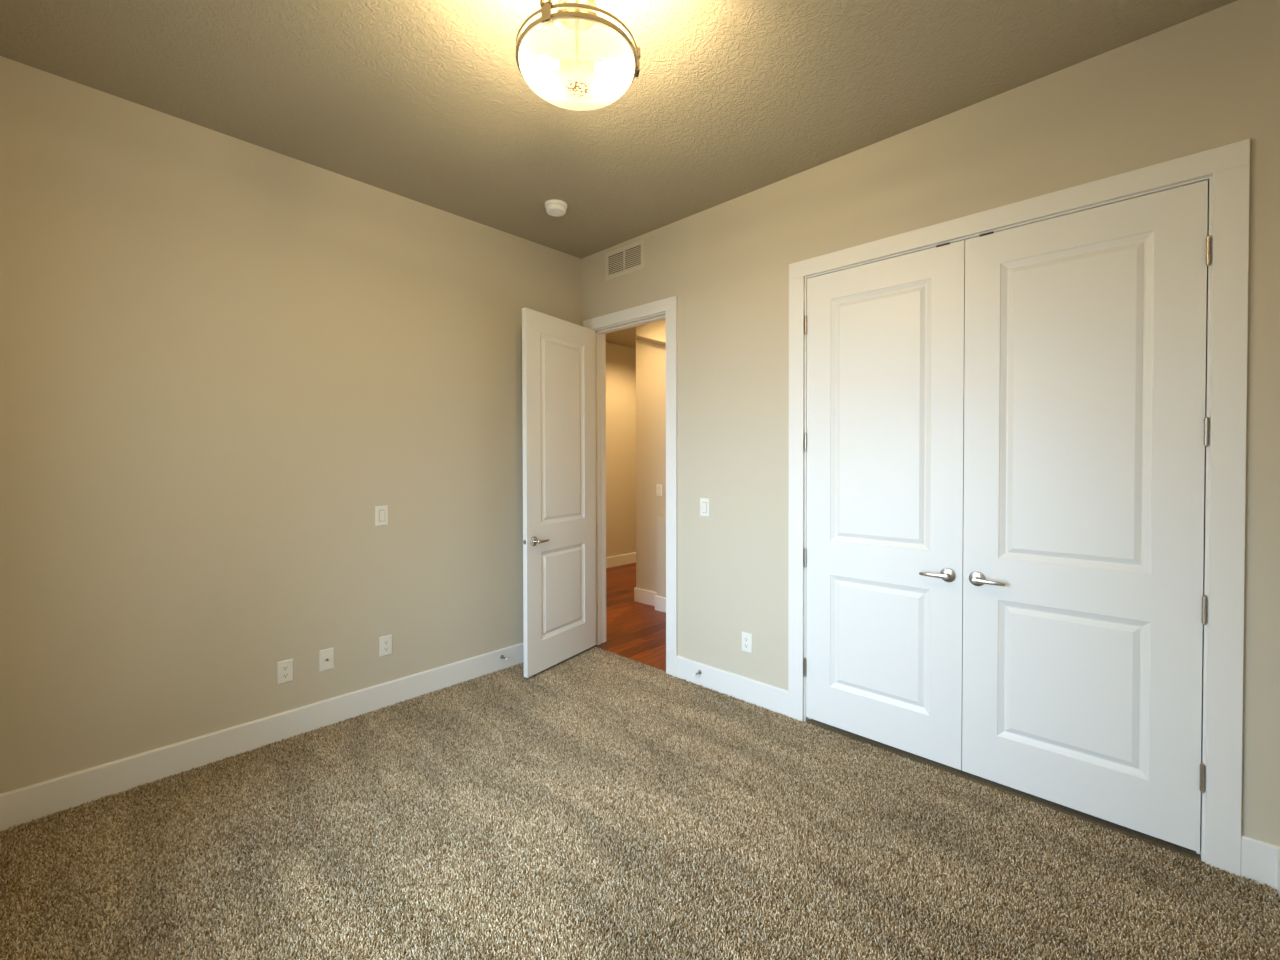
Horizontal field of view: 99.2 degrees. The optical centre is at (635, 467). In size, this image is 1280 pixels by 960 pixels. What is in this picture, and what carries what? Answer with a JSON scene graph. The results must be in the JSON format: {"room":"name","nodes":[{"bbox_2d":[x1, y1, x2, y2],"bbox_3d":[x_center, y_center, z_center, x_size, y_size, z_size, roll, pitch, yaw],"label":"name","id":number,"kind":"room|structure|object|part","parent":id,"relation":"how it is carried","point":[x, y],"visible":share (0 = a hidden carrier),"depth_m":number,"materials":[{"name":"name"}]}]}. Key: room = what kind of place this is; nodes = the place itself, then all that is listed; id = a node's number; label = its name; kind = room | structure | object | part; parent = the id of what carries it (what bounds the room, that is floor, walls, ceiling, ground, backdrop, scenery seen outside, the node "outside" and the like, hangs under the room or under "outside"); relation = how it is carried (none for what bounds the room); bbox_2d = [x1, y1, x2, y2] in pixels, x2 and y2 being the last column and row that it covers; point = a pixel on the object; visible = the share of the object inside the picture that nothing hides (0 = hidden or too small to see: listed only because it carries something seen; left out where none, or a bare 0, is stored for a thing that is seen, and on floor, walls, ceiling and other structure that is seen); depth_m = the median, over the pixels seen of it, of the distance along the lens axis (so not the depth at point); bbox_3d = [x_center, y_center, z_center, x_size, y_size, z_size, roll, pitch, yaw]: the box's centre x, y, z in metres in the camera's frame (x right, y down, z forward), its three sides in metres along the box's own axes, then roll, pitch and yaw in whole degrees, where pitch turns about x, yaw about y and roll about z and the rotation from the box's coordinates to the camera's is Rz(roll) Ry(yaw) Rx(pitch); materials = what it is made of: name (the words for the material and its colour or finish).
{"room":"empty bedroom","nodes":[
{"label":"empty bedroom","id":0,"kind":"room"},
{"bbox_2d":[0,56,581,793],"bbox_3d":[-1.603,-0.083,3.194,0.120,3.112,3.270,1,1,44],"label":"wall","id":1,"kind":"structure","parent":0,"point":[220,353],"depth_m":2.67,"materials":[{"name":"beige paint"}]},
{"bbox_2d":[0,642,523,830],"bbox_3d":[-1.500,1.350,3.221,0.015,0.145,3.120,1,1,44],"label":"baseboard","id":2,"kind":"structure","parent":1,"relation":"attached to","point":[19,806],"depth_m":2.66,"materials":[{"name":"white paint"}]},
{"bbox_2d":[277,659,292,684],"bbox_3d":[-1.844,1.073,2.862,0.008,0.117,0.072,1,1,44],"label":"wall outlet","id":3,"kind":"object","parent":1,"relation":"attached to","point":[284,668],"visible":1,"depth_m":2.86,"materials":[{"name":"white plastic"}]},
{"bbox_2d":[282,672,288,678],"bbox_3d":[-1.842,1.093,2.861,0.003,0.028,0.034,1,1,44],"label":"receptacle","id":4,"kind":"object","parent":3,"relation":"attached to","point":[285,675],"depth_m":2.86,"materials":[{"name":"grey plastic"}]},
{"bbox_2d":[282,665,288,670],"bbox_3d":[-1.842,1.054,2.860,0.003,0.028,0.034,1,1,44],"label":"receptacle","id":5,"kind":"object","parent":3,"relation":"attached to","point":[284,667],"depth_m":2.86,"materials":[{"name":"grey plastic"}]},
{"bbox_2d":[319,647,333,671],"bbox_3d":[-1.704,1.060,3.002,0.016,0.117,0.072,1,1,44],"label":"plate","id":6,"kind":"object","parent":1,"relation":"attached to","point":[326,656],"visible":1,"depth_m":3.00,"materials":[{"name":"white plastic"}]},
{"bbox_2d":[375,505,387,525],"bbox_3d":[-1.499,0.283,3.212,0.010,0.117,0.072,1,1,44],"label":"light switch","id":7,"kind":"object","parent":1,"relation":"attached to","point":[381,512],"visible":1,"depth_m":3.21,"materials":[{"name":"white plastic"}]},
{"bbox_2d":[379,634,391,656],"bbox_3d":[-1.487,1.058,3.236,0.008,0.117,0.072,1,1,44],"label":"wall outlet","id":8,"kind":"object","parent":1,"relation":"attached to","point":[385,642],"visible":1,"depth_m":3.23,"materials":[{"name":"white plastic"}]},
{"bbox_2d":[0,0,1237,347],"bbox_3d":[0.448,-1.705,4.115,5.950,0.100,7.470,1,1,44],"label":"ceiling","id":9,"kind":"structure","parent":0,"point":[428,102],"depth_m":2.29,"materials":[{"name":"beige paint"}]},
{"bbox_2d":[545,199,566,216],"bbox_3d":[-0.500,-1.617,3.402,0.140,0.053,0.140,1,1,44],"label":"smoke detector","id":10,"kind":"object","parent":9,"relation":"attached to","point":[554,207],"visible":1,"depth_m":3.36,"materials":[{"name":"white plastic"}]},
{"bbox_2d":[516,0,640,110],"bbox_3d":[-0.182,-1.410,1.728,0.392,0.424,0.382,0,1,-9],"label":"ceiling lamp","id":11,"kind":"object","parent":9,"relation":"attached to","point":[572,57],"visible":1,"depth_m":1.64,"materials":[{"name":"white glass"}]},
{"bbox_2d":[606,342,635,556],"bbox_3d":[-0.480,-0.149,7.378,0.125,3.096,4.066,1,1,44],"label":"wall","id":12,"kind":"structure","parent":0,"point":[620,360],"depth_m":7.56,"materials":[{"name":"beige paint"}]},
{"bbox_2d":[606,552,635,567],"bbox_3d":[-0.456,1.293,7.319,0.015,0.147,3.950,1,1,44],"label":"baseboard","id":13,"kind":"structure","parent":12,"relation":"attached to","point":[613,561],"depth_m":7.56,"materials":[{"name":"white paint"}]},
{"bbox_2d":[0,562,1278,959],"bbox_3d":[0.537,1.423,4.181,6.037,0.046,7.320,1,1,44],"label":"floor","id":14,"kind":"structure","parent":0,"point":[809,723],"depth_m":2.02,"materials":[{"name":"brown wood"}]},
{"bbox_2d":[0,646,1279,959],"bbox_3d":[-0.185,1.430,1.981,3.607,0.012,3.120,1,1,44],"label":"carpet","id":15,"kind":"object","parent":14,"relation":"on","point":[717,722],"visible":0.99,"depth_m":2.02,"materials":[{"name":"beige carpet"}]},
{"bbox_2d":[636,339,665,596],"bbox_3d":[0.690,-0.119,4.980,1.870,3.096,0.238,1,1,44],"label":"wall","id":16,"kind":"structure","parent":0,"point":[650,357],"depth_m":5.47,"materials":[{"name":"beige paint"}]},
{"bbox_2d":[634,588,665,612],"bbox_3d":[0.567,1.322,4.983,0.203,0.147,1.783,-1,1,-39],"label":"baseboard","id":17,"kind":"structure","parent":16,"relation":"attached to","point":[643,596],"depth_m":5.47,"materials":[{"name":"white paint"}]},
{"bbox_2d":[636,320,665,345],"bbox_3d":[0.561,-1.225,4.974,1.666,0.884,0.120,1,1,44],"label":"ceiling","id":18,"kind":"structure","parent":16,"relation":"attached to","point":[655,332],"depth_m":5.27,"materials":[{"name":"beige paint"}]},
{"bbox_2d":[656,484,661,495],"bbox_3d":[0.228,0.223,5.391,0.072,0.117,0.010,1,1,44],"label":"light switch","id":19,"kind":"object","parent":16,"relation":"attached to","point":[658,486],"visible":1,"depth_m":5.39,"materials":[{"name":"white plastic"}]},
{"bbox_2d":[581,0,1279,845],"bbox_3d":[0.928,-0.087,3.130,3.870,3.112,0.134,1,1,44],"label":"wall","id":20,"kind":"structure","parent":0,"point":[1209,80],"depth_m":2.62,"materials":[{"name":"beige paint"}]},
{"bbox_2d":[522,308,595,677],"bbox_3d":[-0.531,0.165,3.905,0.150,2.436,0.776,0,1,32],"label":"door","id":21,"kind":"structure","parent":20,"relation":"in","point":[558,355],"depth_m":3.85,"materials":[{"name":"white paint"}]},
{"bbox_3d":[-0.631,0.490,3.659,0.054,0.025,0.126,0,1,32],"label":"lever handle","id":22,"kind":"part","parent":21,"relation":"part of","materials":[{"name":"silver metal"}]},
{"bbox_2d":[605,239,643,280],"bbox_3d":[-0.087,-1.514,3.981,0.396,0.208,0.006,1,1,44],"label":"air vent","id":23,"kind":"object","parent":20,"relation":"in","point":[627,259],"visible":1,"depth_m":3.97,"materials":[{"name":"white metal"}]},
{"bbox_2d":[583,296,677,676],"bbox_3d":[-0.017,0.125,4.036,0.950,2.567,0.172,1,1,44],"label":"door frame","id":24,"kind":"structure","parent":20,"relation":"attached to","point":[664,309],"depth_m":3.79,"materials":[{"name":"white paint"}]},
{"bbox_2d":[595,645,665,671],"bbox_3d":[-0.052,1.411,4.018,0.765,0.017,0.030,1,1,44],"label":"trim","id":25,"kind":"structure","parent":20,"relation":"attached to","point":[602,648],"depth_m":4.00,"materials":[{"name":"brown wood"}]},
{"bbox_2d":[700,498,708,516],"bbox_3d":[0.440,0.256,3.502,0.072,0.117,0.010,1,1,44],"label":"light switch","id":26,"kind":"object","parent":20,"relation":"attached to","point":[704,502],"visible":1,"depth_m":3.50,"materials":[{"name":"white plastic"}]},
{"bbox_2d":[742,632,751,653],"bbox_3d":[0.670,1.059,3.296,0.072,0.117,0.008,1,1,44],"label":"wall outlet","id":27,"kind":"object","parent":20,"relation":"attached to","point":[746,637],"visible":1,"depth_m":3.29,"materials":[{"name":"white plastic"}]},
{"bbox_2d":[804,240,964,769],"bbox_3d":[1.212,0.177,2.755,0.773,2.436,0.092,1,1,44],"label":"door","id":28,"kind":"structure","parent":20,"relation":"in","point":[884,437],"depth_m":2.72,"materials":[{"name":"white paint"}]},
{"bbox_3d":[1.400,0.501,2.554,0.126,0.025,0.054,1,1,44],"label":"lever handle","id":29,"kind":"part","parent":28,"relation":"part of","materials":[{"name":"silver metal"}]},
{"bbox_2d":[676,656,1279,889],"bbox_3d":[1.235,1.351,2.756,2.648,0.145,0.015,1,1,44],"label":"baseboard","id":30,"kind":"structure","parent":20,"relation":"attached to","point":[1258,857],"depth_m":3.19,"materials":[{"name":"white paint"}]},
{"bbox_2d":[788,138,1249,876],"bbox_3d":[1.540,0.143,2.537,1.727,2.565,0.153,1,1,44],"label":"door frame","id":31,"kind":"structure","parent":20,"relation":"attached to","point":[1226,168],"depth_m":1.94,"materials":[{"name":"white paint"}]},
{"bbox_3d":[1.568,-1.039,2.430,0.053,0.008,0.034,1,1,44],"label":"catch plate","id":32,"kind":"part","parent":31,"relation":"part of","materials":[{"name":"grey metal"}]},
{"bbox_2d":[962,180,1211,851],"bbox_3d":[1.773,0.183,2.219,0.773,2.436,0.092,1,1,44],"label":"door","id":33,"kind":"structure","parent":20,"relation":"in","point":[1086,426],"depth_m":2.19,"materials":[{"name":"white paint"}]},
{"bbox_3d":[1.558,0.502,2.403,0.126,0.025,0.054,1,1,44],"label":"lever handle","id":34,"kind":"part","parent":33,"relation":"part of","materials":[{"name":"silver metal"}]},
{"bbox_3d":[1.109,-0.054,0.605,0.120,3.112,3.270,1,1,44],"label":"wall","id":35,"kind":"structure","parent":0,"visible":0},
{"bbox_2d":[1277,848,1279,898],"bbox_3d":[1.110,1.378,0.719,0.015,0.145,3.105,1,1,44],"label":"baseboard","id":36,"kind":"structure","parent":35,"relation":"attached to","point":[1278,854],"depth_m":1.83,"materials":[{"name":"white paint"}]}
]}

